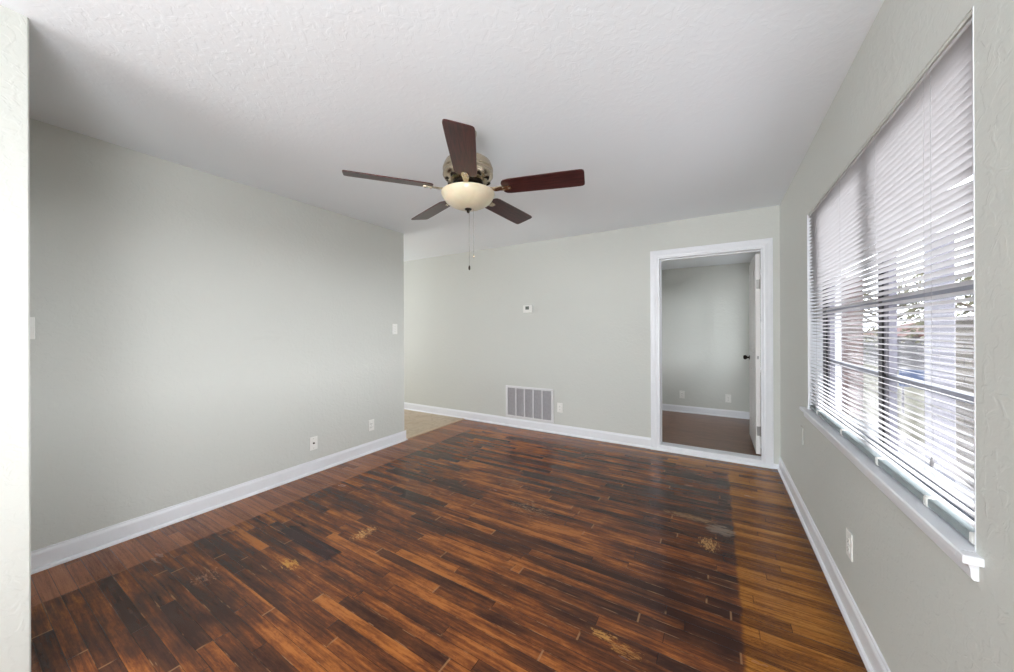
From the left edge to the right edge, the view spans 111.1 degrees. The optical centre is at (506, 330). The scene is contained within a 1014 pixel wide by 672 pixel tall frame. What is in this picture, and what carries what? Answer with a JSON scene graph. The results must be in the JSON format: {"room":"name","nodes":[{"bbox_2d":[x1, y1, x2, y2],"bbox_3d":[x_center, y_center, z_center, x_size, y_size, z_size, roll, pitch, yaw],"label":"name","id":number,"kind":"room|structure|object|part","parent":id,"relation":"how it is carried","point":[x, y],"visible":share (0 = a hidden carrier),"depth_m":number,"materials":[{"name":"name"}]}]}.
{"room":"empty living room","nodes":[
{"label":"empty living room","id":0,"kind":"room"},
{"bbox_2d":[0,5,30,671],"bbox_3d":[-2.224,0.092,1.447,1.002,2.510,0.193,0,0,31],"label":"wall","id":1,"kind":"structure","parent":0,"point":[15,478],"depth_m":1.24,"materials":[{"name":"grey paint"}]},
{"bbox_2d":[29,118,403,550],"bbox_3d":[-2.936,0.095,1.350,0.120,2.510,6.495,0,0,31],"label":"wall","id":2,"kind":"structure","parent":0,"point":[195,330],"depth_m":2.41,"materials":[{"name":"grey paint"}]},
{"bbox_2d":[30,317,34,338],"bbox_3d":[-2.560,-0.013,1.841,0.019,0.118,0.072,0,0,31],"label":"light switch","id":3,"kind":"object","parent":2,"relation":"attached to","point":[32,319],"visible":0.16,"depth_m":1.87,"materials":[{"name":"white plastic"}]},
{"bbox_2d":[31,430,405,574],"bbox_3d":[-1.886,1.239,2.950,0.026,0.114,2.728,0,0,31],"label":"baseboard","id":4,"kind":"structure","parent":2,"relation":"attached to","point":[44,558],"depth_m":2.39,"materials":[{"name":"white paint"}]},
{"bbox_2d":[310,436,317,450],"bbox_3d":[-1.760,1.028,3.169,0.017,0.118,0.072,0,0,31],"label":"outlet","id":5,"kind":"object","parent":2,"relation":"attached to","point":[313,440],"visible":1,"depth_m":3.17,"materials":[{"name":"white plastic"}]},
{"bbox_2d":[368,419,373,430],"bbox_3d":[-1.445,1.007,3.703,0.009,0.118,0.072,0,0,31],"label":"power outlet","id":6,"kind":"object","parent":2,"relation":"attached to","point":[370,422],"visible":1,"depth_m":3.69,"materials":[{"name":"white plastic"}]},
{"bbox_2d":[392,324,396,333],"bbox_3d":[-1.279,-0.018,3.977,0.019,0.118,0.072,0,0,31],"label":"light switch","id":7,"kind":"object","parent":2,"relation":"attached to","point":[394,326],"visible":1,"depth_m":3.97,"materials":[{"name":"white plastic"}]},
{"bbox_2d":[0,0,883,260],"bbox_3d":[-2.485,-1.192,1.765,7.132,0.100,7.675,0,0,31],"label":"ceiling","id":8,"kind":"structure","parent":0,"point":[668,110],"depth_m":1.68,"materials":[{"name":"white paint"}]},
{"bbox_2d":[342,119,584,269],"bbox_3d":[-0.199,-0.750,2.050,1.284,0.801,1.238,0,0,31],"label":"ceiling fan","id":9,"kind":"object","parent":8,"relation":"hanging from","point":[468,173],"visible":1,"depth_m":1.90,"materials":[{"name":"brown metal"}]},
{"bbox_3d":[-0.629,-0.810,1.862,0.455,0.006,0.134,0,13,-21],"label":"blade","id":10,"kind":"part","parent":9,"relation":"part of","materials":[{"name":"brown wood"}]},
{"bbox_3d":[-0.498,-0.810,2.353,0.134,0.006,0.455,-17,10,-38],"label":"blade","id":11,"kind":"part","parent":9,"relation":"part of","materials":[{"name":"brown wood"}]},
{"bbox_3d":[-0.374,-0.816,1.959,0.198,0.043,0.040,0,13,-21],"label":"blade arm","id":12,"kind":"part","parent":9,"relation":"part of","materials":[{"name":"silver metal"}]},
{"bbox_3d":[-0.203,-0.812,1.585,0.134,0.006,0.455,13,-1,-3],"label":"blade","id":13,"kind":"part","parent":9,"relation":"part of","materials":[{"name":"brown wood"}]},
{"bbox_3d":[-0.216,-0.816,1.858,0.040,0.043,0.198,13,-1,-3],"label":"blade arm","id":14,"kind":"part","parent":9,"relation":"part of","materials":[{"name":"silver metal"}]},
{"bbox_3d":[-0.225,-0.754,2.017,0.310,0.097,0.310,0,0,31],"label":"lamp shade","id":15,"kind":"part","parent":9,"relation":"part of","materials":[{"name":"white glass"}]},
{"bbox_3d":[-0.193,-0.576,2.014,0.003,0.257,0.003,0,0,31],"label":"pull chain","id":16,"kind":"part","parent":9,"relation":"part of","materials":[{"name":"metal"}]},
{"bbox_3d":[-0.072,-0.817,1.977,0.198,0.043,0.040,0,-13,15],"label":"blade arm","id":17,"kind":"part","parent":9,"relation":"part of","materials":[{"name":"silver metal"}]},
{"bbox_3d":[0.010,-0.812,2.380,0.134,0.006,0.455,-16,-8,32],"label":"blade","id":18,"kind":"part","parent":9,"relation":"part of","materials":[{"name":"brown wood"}]},
{"bbox_3d":[0.192,-0.813,1.905,0.455,0.006,0.134,0,-13,15],"label":"blade","id":19,"kind":"part","parent":9,"relation":"part of","materials":[{"name":"brown wood"}]},
{"bbox_2d":[31,409,866,671],"bbox_3d":[-1.938,1.318,2.645,7.145,0.056,9.862,0,0,31],"label":"floor","id":20,"kind":"structure","parent":0,"point":[464,545],"depth_m":1.84,"materials":[{"name":"brown wood"}]},
{"bbox_2d":[407,418,463,438],"bbox_3d":[-0.927,1.288,4.605,0.042,0.014,1.130,0,0,31],"label":"trim","id":21,"kind":"structure","parent":20,"relation":"on","point":[432,429],"depth_m":4.55,"materials":[{"name":"brown wood"}]},
{"bbox_2d":[404,205,780,463],"bbox_3d":[-0.425,0.086,5.053,7.272,2.510,0.120,0,0,31],"label":"wall","id":22,"kind":"structure","parent":0,"point":[586,338],"depth_m":4.36,"materials":[{"name":"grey paint"}]},
{"bbox_2d":[404,402,650,448],"bbox_3d":[-0.964,1.236,5.293,5.892,0.114,0.026,0,0,31],"label":"baseboard","id":23,"kind":"structure","parent":22,"relation":"attached to","point":[618,438],"depth_m":4.45,"materials":[{"name":"white paint"}]},
{"bbox_2d":[523,305,532,312],"bbox_3d":[0.273,-0.284,4.548,0.132,0.100,0.026,0,0,31],"label":"thermostat","id":24,"kind":"object","parent":22,"relation":"attached to","point":[526,308],"visible":1,"depth_m":4.54,"materials":[{"name":"white plastic"}]},
{"bbox_2d":[506,385,553,422],"bbox_3d":[0.285,0.953,4.552,0.698,0.426,0.012,0,0,31],"label":"air vent","id":25,"kind":"object","parent":22,"relation":"in","point":[529,403],"visible":1,"depth_m":4.54,"materials":[{"name":"white metal"}]},
{"bbox_2d":[557,403,562,412],"bbox_3d":[0.657,0.960,4.330,0.072,0.118,0.009,0,0,31],"label":"power outlet","id":26,"kind":"object","parent":22,"relation":"attached to","point":[559,405],"visible":1,"depth_m":4.32,"materials":[{"name":"white plastic"}]},
{"bbox_2d":[650,238,773,468],"bbox_3d":[2.046,0.208,3.553,1.067,2.145,0.161,0,0,31],"label":"door frame","id":27,"kind":"structure","parent":22,"relation":"in","point":[764,246],"depth_m":3.42,"materials":[{"name":"white paint"}]},
{"bbox_3d":[1.601,0.210,3.757,0.093,2.145,0.019,0,0,31],"label":"casing","id":28,"kind":"part","parent":27,"relation":"part of","materials":[{"name":"white paint"}]},
{"bbox_3d":[2.015,-0.818,3.507,1.067,0.093,0.019,0,0,31],"label":"casing","id":29,"kind":"part","parent":27,"relation":"part of","materials":[{"name":"white paint"}]},
{"bbox_2d":[743,253,760,453],"bbox_3d":[2.629,0.226,3.742,0.106,1.965,0.771,0,0,31],"label":"door","id":30,"kind":"structure","parent":27,"relation":"attached to","point":[754,267],"depth_m":3.49,"materials":[{"name":"white paint"}]},
{"bbox_3d":[2.655,0.176,3.733,0.034,1.565,0.500,0,0,31],"label":"panel","id":31,"kind":"part","parent":30,"relation":"part of","materials":[{"name":"white paint"}]},
{"bbox_3d":[2.436,0.207,3.256,0.093,2.145,0.019,0,0,31],"label":"casing","id":32,"kind":"part","parent":27,"relation":"part of","materials":[{"name":"white paint"}]},
{"bbox_2d":[662,262,750,411],"bbox_3d":[2.112,0.166,5.905,3.545,2.330,0.100,0,0,31],"label":"wall","id":33,"kind":"structure","parent":0,"point":[705,309],"depth_m":5.29,"materials":[{"name":"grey paint"}]},
{"bbox_2d":[679,391,684,397],"bbox_3d":[2.749,1.004,5.460,0.072,0.118,0.009,0,0,31],"label":"power outlet","id":34,"kind":"object","parent":33,"relation":"attached to","point":[681,393],"visible":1,"depth_m":5.46,"materials":[{"name":"white plastic"}]},
{"bbox_2d":[662,404,749,418],"bbox_3d":[2.083,1.230,5.851,3.345,0.103,0.026,0,0,31],"label":"baseboard","id":35,"kind":"structure","parent":33,"relation":"attached to","point":[666,407],"depth_m":5.28,"materials":[{"name":"white paint"}]},
{"bbox_2d":[725,394,730,402],"bbox_3d":[3.275,1.004,5.145,0.072,0.118,0.009,0,0,31],"label":"power outlet","id":36,"kind":"object","parent":33,"relation":"attached to","point":[727,397],"visible":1,"depth_m":5.14,"materials":[{"name":"white plastic"}]},
{"bbox_2d":[662,252,755,269],"bbox_3d":[1.692,-1.027,5.020,3.745,0.100,2.045,0,0,31],"label":"ceiling","id":37,"kind":"structure","parent":0,"point":[745,257],"depth_m":4.93,"materials":[{"name":"white paint"}]},
{"bbox_2d":[756,252,760,423],"bbox_3d":[3.148,0.162,4.161,0.227,2.330,2.025,0,0,31],"label":"wall","id":38,"kind":"structure","parent":0,"point":[756,252],"depth_m":4.03,"materials":[{"name":"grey paint"}]},
{"bbox_2d":[760,278,760,372],"bbox_3d":[3.081,-0.113,4.221,0.028,1.220,1.290,0,0,31],"label":"window","id":39,"kind":"structure","parent":38,"relation":"in","point":[760,278],"depth_m":4.22,"materials":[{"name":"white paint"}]},
{"bbox_2d":[779,0,1013,671],"bbox_3d":[0.627,0.080,-0.105,0.160,2.510,7.665,0,0,31],"label":"wall","id":40,"kind":"structure","parent":0,"point":[922,611],"depth_m":1.02,"materials":[{"name":"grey paint"}]},
{"bbox_2d":[800,425,803,444],"bbox_3d":[2.033,0.718,2.397,0.007,0.118,0.072,0,0,31],"label":"blank wall plate","id":41,"kind":"object","parent":40,"relation":"attached to","point":[801,427],"visible":1,"depth_m":2.39,"materials":[{"name":"green paint"}]},
{"bbox_2d":[777,457,890,671],"bbox_3d":[0.549,1.228,-0.062,0.026,0.114,7.655,0,0,31],"label":"baseboard","id":42,"kind":"structure","parent":40,"relation":"attached to","point":[869,651],"depth_m":1.64,"materials":[{"name":"white paint"}]},
{"bbox_2d":[846,528,852,561],"bbox_3d":[1.524,0.952,1.548,0.009,0.118,0.072,0,0,31],"label":"power outlet","id":43,"kind":"object","parent":40,"relation":"attached to","point":[849,537],"visible":1,"depth_m":1.54,"materials":[{"name":"white plastic"}]},
{"bbox_2d":[799,6,984,581],"bbox_3d":[1.576,-0.089,1.508,0.192,1.318,1.792,0,0,31],"label":"window","id":44,"kind":"structure","parent":40,"relation":"in","point":[946,537],"depth_m":1.36,"materials":[{"name":"white paint"}]},
{"bbox_3d":[2.010,-0.117,2.177,0.045,1.175,0.030,0,0,31],"label":"frame","id":45,"kind":"part","parent":44,"relation":"part of","materials":[{"name":"white paint"}]},
{"bbox_3d":[1.769,-0.120,1.775,0.045,0.033,0.795,0,0,31],"label":"meeting rail","id":46,"kind":"part","parent":44,"relation":"part of","materials":[{"name":"grey metal"}]},
{"bbox_3d":[1.765,-0.116,1.778,0.023,1.175,0.795,0,0,31],"label":"sash","id":47,"kind":"part","parent":44,"relation":"part of","materials":[{"name":"white paint"}]},
{"bbox_3d":[1.355,-0.115,1.095,0.023,1.175,0.728,0,0,31],"label":"sash","id":48,"kind":"part","parent":44,"relation":"part of","materials":[{"name":"white paint"}]},
{"bbox_2d":[809,17,974,544],"bbox_3d":[1.525,-0.117,1.514,0.038,1.240,1.677,0,0,31],"label":"window blinds","id":49,"kind":"object","parent":44,"relation":"attached to","point":[899,183],"visible":0.98,"depth_m":1.10,"materials":[{"name":"grey plastic"}]},
{"bbox_3d":[1.853,-0.116,2.060,0.030,1.205,0.001,0,0,31],"label":"ladder cord","id":50,"kind":"part","parent":49,"relation":"part of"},
{"bbox_3d":[1.616,-0.115,1.666,0.030,1.205,0.001,0,0,31],"label":"ladder cord","id":51,"kind":"part","parent":49,"relation":"part of","materials":[{"name":"white fabric"}]},
{"bbox_3d":[1.395,-0.114,1.297,0.030,1.205,0.001,0,0,31],"label":"ladder cord","id":52,"kind":"part","parent":49,"relation":"part of","materials":[{"name":"white fabric"}]},
{"bbox_3d":[1.534,0.489,1.524,0.026,0.023,1.643,0,0,31],"label":"rail","id":53,"kind":"part","parent":49,"relation":"part of","materials":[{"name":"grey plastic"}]},
{"bbox_3d":[1.212,-0.113,0.993,0.030,1.205,0.001,0,0,31],"label":"ladder cord","id":54,"kind":"part","parent":49,"relation":"part of","materials":[{"name":"white fabric"}]},
{"bbox_3d":[1.173,-0.165,0.961,0.010,1.081,0.010,0,0,31],"label":"lift cord","id":55,"kind":"part","parent":49,"relation":"part of","materials":[{"name":"white fabric"}]},
{"bbox_3d":[1.591,0.489,1.475,0.045,0.035,1.666,0,0,31],"label":"frame","id":56,"kind":"part","parent":44,"relation":"part of","materials":[{"name":"white wood"}]},
{"bbox_3d":[1.359,-0.119,1.092,0.045,0.033,0.728,0,0,31],"label":"meeting rail","id":57,"kind":"part","parent":44,"relation":"part of","materials":[{"name":"grey metal"}]},
{"label":"outside","id":58,"kind":"structure","parent":0,"visible":0},
{"bbox_2d":[863,363,973,470],"bbox_3d":[44.457,2.162,5.405,69.328,0.100,105.000,0,0,31],"label":"ground","id":59,"kind":"structure","parent":58,"point":[916,396],"depth_m":10.58,"materials":[{"name":"green plant"}]},
{"bbox_2d":[863,360,911,369],"bbox_3d":[21.744,2.141,19.029,0.300,0.128,105.000,0,0,31],"label":"kerb","id":60,"kind":"object","parent":59,"relation":"on","point":[869,362],"visible":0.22,"depth_m":22.05,"materials":[{"name":"grey concrete"}]},
{"bbox_2d":[863,322,924,366],"bbox_3d":[30.956,0.672,23.412,9.000,3.000,10.800,0,0,31],"label":"house","id":61,"kind":"structure","parent":59,"relation":"on","point":[914,356],"depth_m":22.55,"materials":[{"name":"grey"}]},
{"bbox_2d":[899,383,909,412],"bbox_3d":[10.676,1.812,9.342,0.186,0.776,0.040,0,0,31],"label":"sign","id":62,"kind":"object","parent":59,"relation":"on","point":[902,386],"depth_m":9.34,"materials":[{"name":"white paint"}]},
{"bbox_2d":[899,369,923,380],"bbox_3d":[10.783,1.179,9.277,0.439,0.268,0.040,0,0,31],"label":"car","id":63,"kind":"object","parent":59,"relation":"on","point":[918,376],"depth_m":9.23,"materials":[{"name":"white paint"}]},
{"bbox_2d":[863,271,973,353],"bbox_3d":[16.966,-0.286,15.626,4.758,5.033,5.076,0,0,31],"label":"leafy tree","id":64,"kind":"object","parent":59,"relation":"on","point":[956,280],"visible":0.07,"depth_m":15.08,"materials":[{"name":"green plant"}]},
{"bbox_2d":[898,269,973,338],"bbox_3d":[10.981,0.110,7.073,4.388,4.284,3.845,0,0,-7],"label":"leafy tree","id":65,"kind":"object","parent":59,"relation":"on","point":[971,303],"visible":0.05,"depth_m":8.12,"materials":[{"name":"green plant"}]},
{"bbox_2d":[955,319,973,465],"bbox_3d":[10.015,1.009,4.635,5.700,2.480,0.310,0,0,31],"label":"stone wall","id":66,"kind":"structure","parent":59,"relation":"on","point":[965,354],"depth_m":5.87,"materials":[{"name":"grey stone"}]},
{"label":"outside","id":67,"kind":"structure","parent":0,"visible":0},
{"bbox_2d":[853,413,973,494],"bbox_3d":[3.726,1.984,3.017,1.928,0.580,15.000,0,0,31],"label":"ground porch","id":68,"kind":"structure","parent":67,"point":[864,414],"depth_m":5.15,"materials":[{"name":"grey concrete"}]},
{"bbox_2d":[841,277,862,418],"bbox_3d":[6.762,0.323,6.877,0.320,2.720,0.350,0,0,31],"label":"porch column","id":69,"kind":"structure","parent":68,"relation":"on","point":[857,353],"depth_m":6.72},
{"bbox_2d":[924,233,955,482],"bbox_3d":[4.505,0.341,3.619,0.200,2.700,0.200,0,0,31],"label":"porch post","id":70,"kind":"object","parent":68,"relation":"on","point":[945,360],"visible":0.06,"depth_m":3.56,"materials":[{"name":"white paint"}]},
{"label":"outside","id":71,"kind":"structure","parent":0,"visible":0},
{"bbox_2d":[863,357,923,369],"bbox_3d":[24.446,2.188,17.409,6.000,0.013,105.000,0,0,31],"label":"street","id":72,"kind":"structure","parent":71,"point":[867,359],"depth_m":21.19,"materials":[{"name":"grey asphalt"}]}
]}

